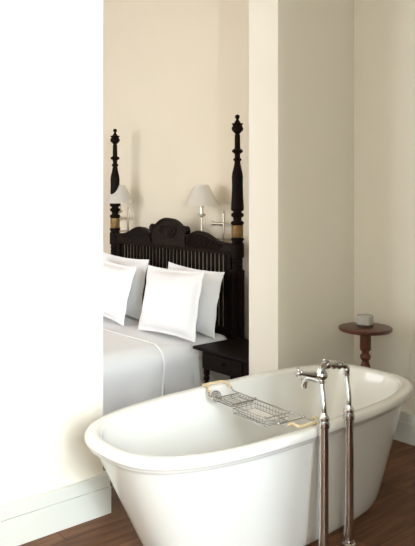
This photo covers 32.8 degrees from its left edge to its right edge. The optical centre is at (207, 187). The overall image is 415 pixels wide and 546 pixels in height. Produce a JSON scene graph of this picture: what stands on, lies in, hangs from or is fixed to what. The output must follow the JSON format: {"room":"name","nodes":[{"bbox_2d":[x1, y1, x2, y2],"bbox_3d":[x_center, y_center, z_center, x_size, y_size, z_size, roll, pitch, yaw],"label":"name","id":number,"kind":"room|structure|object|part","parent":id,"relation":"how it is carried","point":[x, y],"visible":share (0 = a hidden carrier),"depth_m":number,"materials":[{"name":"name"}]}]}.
{"room":"bathroom","nodes":[
{"label":"bathroom","id":0,"kind":"room"},
{"bbox_2d":[0,0,353,505],"bbox_3d":[-0.840,-0.250,3.365,4.605,3.700,0.253,0,0,-41],"label":"wall","id":1,"kind":"structure","parent":0,"point":[51,51],"depth_m":3.43,"materials":[{"name":"beige paint"}]},
{"bbox_2d":[0,473,110,545],"bbox_3d":[-1.489,1.505,2.621,2.650,0.190,0.030,0,0,-41],"label":"baseboard","id":2,"kind":"structure","parent":1,"relation":"attached to","point":[31,518],"depth_m":3.27,"materials":[{"name":"white paint"}]},
{"bbox_2d":[19,439,414,545],"bbox_3d":[-0.611,1.650,3.098,5.005,0.100,9.500,0,0,-41],"label":"floor","id":3,"kind":"structure","parent":0,"point":[390,521],"depth_m":3.36,"materials":[{"name":"brown wood"}]},
{"bbox_2d":[110,115,244,378],"bbox_3d":[-1.102,0.524,5.262,2.176,2.152,1.780,0,0,-41],"label":"bed","id":4,"kind":"object","parent":3,"relation":"on","point":[170,235],"visible":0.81,"depth_m":5.56,"materials":[{"name":"black wood"}]},
{"bbox_3d":[-0.861,0.524,6.567,0.111,2.152,0.111,0,0,-41],"label":"post","id":5,"kind":"part","parent":4,"relation":"part of","materials":[{"name":"black wood"}]},
{"bbox_3d":[-0.318,0.953,5.934,0.044,0.894,1.600,0,0,-41],"label":"headboard frame","id":6,"kind":"part","parent":4,"relation":"part of","materials":[{"name":"black wood"}]},
{"bbox_3d":[-0.318,0.793,5.934,0.016,0.574,1.423,0,0,-41],"label":"slat panel","id":7,"kind":"part","parent":4,"relation":"part of","materials":[{"name":"black wood"}]},
{"bbox_3d":[0.225,0.524,5.300,0.111,2.152,0.111,0,0,-41],"label":"post","id":8,"kind":"part","parent":4,"relation":"part of","materials":[{"name":"black wood"}]},
{"bbox_3d":[-1.142,1.246,5.228,2.020,0.235,1.600,0,0,-41],"label":"mattress","id":9,"kind":"object","parent":4,"relation":"on","visible":0},
{"bbox_2d":[103,329,165,415],"bbox_3d":[-1.391,1.306,5.015,1.438,0.449,1.742,0,0,-41],"label":"coverlet","id":10,"kind":"object","parent":9,"relation":"on","point":[134,368],"visible":0.27,"depth_m":4.70,"materials":[{"name":"white fabric"}]},
{"bbox_2d":[103,315,230,394],"bbox_3d":[-0.730,1.303,5.581,0.955,0.395,1.696,0,0,-41],"label":"sheet","id":11,"kind":"object","parent":9,"relation":"on","point":[184,370],"visible":0.25,"depth_m":5.04,"materials":[{"name":"white fabric"}]},
{"bbox_2d":[103,260,136,325],"bbox_3d":[-0.842,0.845,5.904,0.233,0.512,0.730,0,0,-41],"label":"pillow","id":12,"kind":"object","parent":11,"relation":"on","point":[117,278],"visible":0.61,"depth_m":5.69,"materials":[{"name":"white fabric"}]},
{"bbox_2d":[103,252,148,319],"bbox_3d":[-0.751,0.842,6.138,0.178,0.520,0.720,0,0,-35],"label":"pillow","id":13,"kind":"object","parent":11,"relation":"on","point":[134,307],"visible":0.38,"depth_m":5.91,"materials":[{"name":"white fabric"}]},
{"bbox_2d":[138,265,205,342],"bbox_3d":[-0.281,0.843,5.231,0.231,0.517,0.712,0,0,-41],"label":"pillow","id":14,"kind":"object","parent":11,"relation":"on","point":[170,305],"visible":1,"depth_m":5.10,"materials":[{"name":"white fabric"}]},
{"bbox_2d":[168,262,224,338],"bbox_3d":[-0.136,0.848,5.415,0.171,0.507,0.697,0,0,-41],"label":"pillow","id":15,"kind":"object","parent":11,"relation":"on","point":[206,319],"visible":0.35,"depth_m":5.21,"materials":[{"name":"white fabric"}]},
{"bbox_2d":[193,337,248,382],"bbox_3d":[0.245,1.350,4.844,0.443,0.500,0.564,0,0,-41],"label":"nightstand","id":16,"kind":"object","parent":3,"relation":"on","point":[230,357],"visible":0.38,"depth_m":4.77,"materials":[{"name":"black wood"}]},
{"bbox_3d":[-0.006,1.424,4.885,0.044,0.352,0.044,0,0,-41],"label":"leg","id":17,"kind":"part","parent":16,"relation":"part of","materials":[{"name":"black wood"}]},
{"bbox_3d":[0.110,1.185,4.711,0.008,0.097,0.359,0,0,-41],"label":"drawer","id":18,"kind":"part","parent":16,"relation":"part of","materials":[{"name":"black wood"}]},
{"bbox_2d":[84,364,412,545],"bbox_3d":[0.281,1.310,3.368,1.836,0.581,0.832,0,0,-41],"label":"bathtub","id":19,"kind":"object","parent":3,"relation":"on","point":[185,469],"visible":0.9,"depth_m":3.09,"materials":[{"name":"white ceramic"}]},
{"bbox_2d":[202,380,317,427],"bbox_3d":[0.228,1.037,3.337,0.175,0.074,0.770,0,0,-36],"label":"caddy","id":20,"kind":"object","parent":19,"relation":"on","point":[257,414],"visible":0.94,"depth_m":3.32,"materials":[{"name":"silver metal"}]},
{"bbox_2d":[216,393,253,406],"bbox_3d":[0.135,1.040,3.455,0.141,0.017,0.125,0,0,-36],"label":"basket","id":21,"kind":"object","parent":20,"relation":"on","point":[251,400],"depth_m":3.45,"materials":[{"name":"silver metal"}]},
{"bbox_3d":[0.230,1.032,3.322,0.156,0.006,0.565,0,0,-36],"label":"frame","id":22,"kind":"part","parent":20,"relation":"part of","materials":[{"name":"silver metal"}]},
{"bbox_2d":[233,401,288,426],"bbox_3d":[0.246,1.053,3.300,0.141,0.042,0.243,0,0,-36],"label":"basket","id":23,"kind":"object","parent":20,"relation":"on","point":[257,414],"depth_m":3.29,"materials":[{"name":"silver metal"}]},
{"bbox_2d":[295,358,354,545],"bbox_3d":[0.498,1.161,3.015,0.314,0.879,0.172,0,0,-41],"label":"faucet","id":24,"kind":"object","parent":3,"relation":"on","point":[320,375],"visible":1,"depth_m":2.99,"materials":[{"name":"silver metal"}]},
{"bbox_3d":[0.381,0.770,2.927,0.022,0.048,0.047,0,0,-41],"label":"cross handle","id":25,"kind":"part","parent":24,"relation":"part of","materials":[{"name":"silver metal"}]},
{"bbox_3d":[0.442,0.830,3.010,0.105,0.060,0.031,0,0,44],"label":"spout","id":26,"kind":"part","parent":24,"relation":"part of","materials":[{"name":"silver metal"}]},
{"bbox_3d":[0.428,0.785,2.947,0.090,0.041,0.033,0,0,-29],"label":"valve stem","id":27,"kind":"part","parent":24,"relation":"part of","materials":[{"name":"silver metal"}]},
{"bbox_2d":[339,322,392,453],"bbox_3d":[0.978,1.230,4.352,0.326,0.744,0.334,0,0,-41],"label":"pedestal table","id":28,"kind":"object","parent":3,"relation":"on","point":[378,329],"visible":0.49,"depth_m":4.32,"materials":[{"name":"brown wood"}]},
{"bbox_2d":[356,314,372,327],"bbox_3d":[0.975,0.823,4.368,0.104,0.070,0.104,0,0,-41],"label":"towel","id":29,"kind":"object","parent":28,"relation":"on","point":[362,320],"visible":1,"depth_m":4.33,"materials":[{"name":"white fabric"}]},
{"bbox_3d":[0.975,0.850,4.368,0.100,0.016,0.100,0,0,-41],"label":"pot","id":30,"kind":"part","parent":29,"relation":"part of","materials":[{"name":"brown"}]},
{"bbox_2d":[103,0,414,412],"bbox_3d":[1.213,-0.250,4.662,0.200,3.700,9.500,0,0,-41],"label":"wall","id":31,"kind":"structure","parent":0,"point":[176,72],"depth_m":5.74,"materials":[{"name":"paint"}]},
{"bbox_2d":[105,185,133,231],"bbox_3d":[-0.811,0.248,6.623,0.319,0.544,0.274,0,0,-41],"label":"wall lamp","id":32,"kind":"object","parent":31,"relation":"attached to","point":[121,195],"visible":0.76,"depth_m":6.54,"materials":[{"name":"white fabric"}]},
{"bbox_3d":[-0.828,0.059,6.608,0.274,0.166,0.274,0,0,-41],"label":"lamp shade","id":33,"kind":"part","parent":32,"relation":"part of","materials":[{"name":"white fabric"}]},
{"bbox_3d":[-0.726,0.351,6.700,0.088,0.338,0.020,0,0,-41],"label":"wall rod","id":34,"kind":"part","parent":32,"relation":"part of","materials":[{"name":"silver metal"}]},
{"bbox_2d":[185,185,230,241],"bbox_3d":[-0.016,0.248,5.696,0.319,0.544,0.317,0,0,-41],"label":"wall lamp","id":35,"kind":"object","parent":31,"relation":"attached to","point":[200,195],"visible":0.77,"depth_m":5.63,"materials":[{"name":"white fabric"}]},
{"bbox_3d":[-0.047,0.205,5.698,0.066,0.410,0.066,0,0,-41],"label":"stem","id":36,"kind":"part","parent":35,"relation":"part of","materials":[{"name":"silver metal"}]},
{"bbox_3d":[-0.047,0.059,5.698,0.274,0.166,0.274,0,0,-41],"label":"lamp shade","id":37,"kind":"part","parent":35,"relation":"part of","materials":[{"name":"white fabric"}]},
{"bbox_3d":[0.079,0.289,5.700,0.030,0.046,0.143,0,0,-45],"label":"bracket arm","id":38,"kind":"part","parent":35,"relation":"part of","materials":[{"name":"silver metal"}]},
{"bbox_3d":[0.156,0.351,5.671,0.088,0.338,0.020,0,0,-41],"label":"wall rod","id":39,"kind":"part","parent":35,"relation":"part of","materials":[{"name":"silver metal"}]},
{"bbox_2d":[394,410,414,445],"bbox_3d":[2.541,1.505,2.931,0.034,0.190,4.744,0,0,-41],"label":"baseboard","id":40,"kind":"structure","parent":31,"relation":"attached to","point":[405,430],"depth_m":4.42,"materials":[{"name":"white paint"}]}
]}

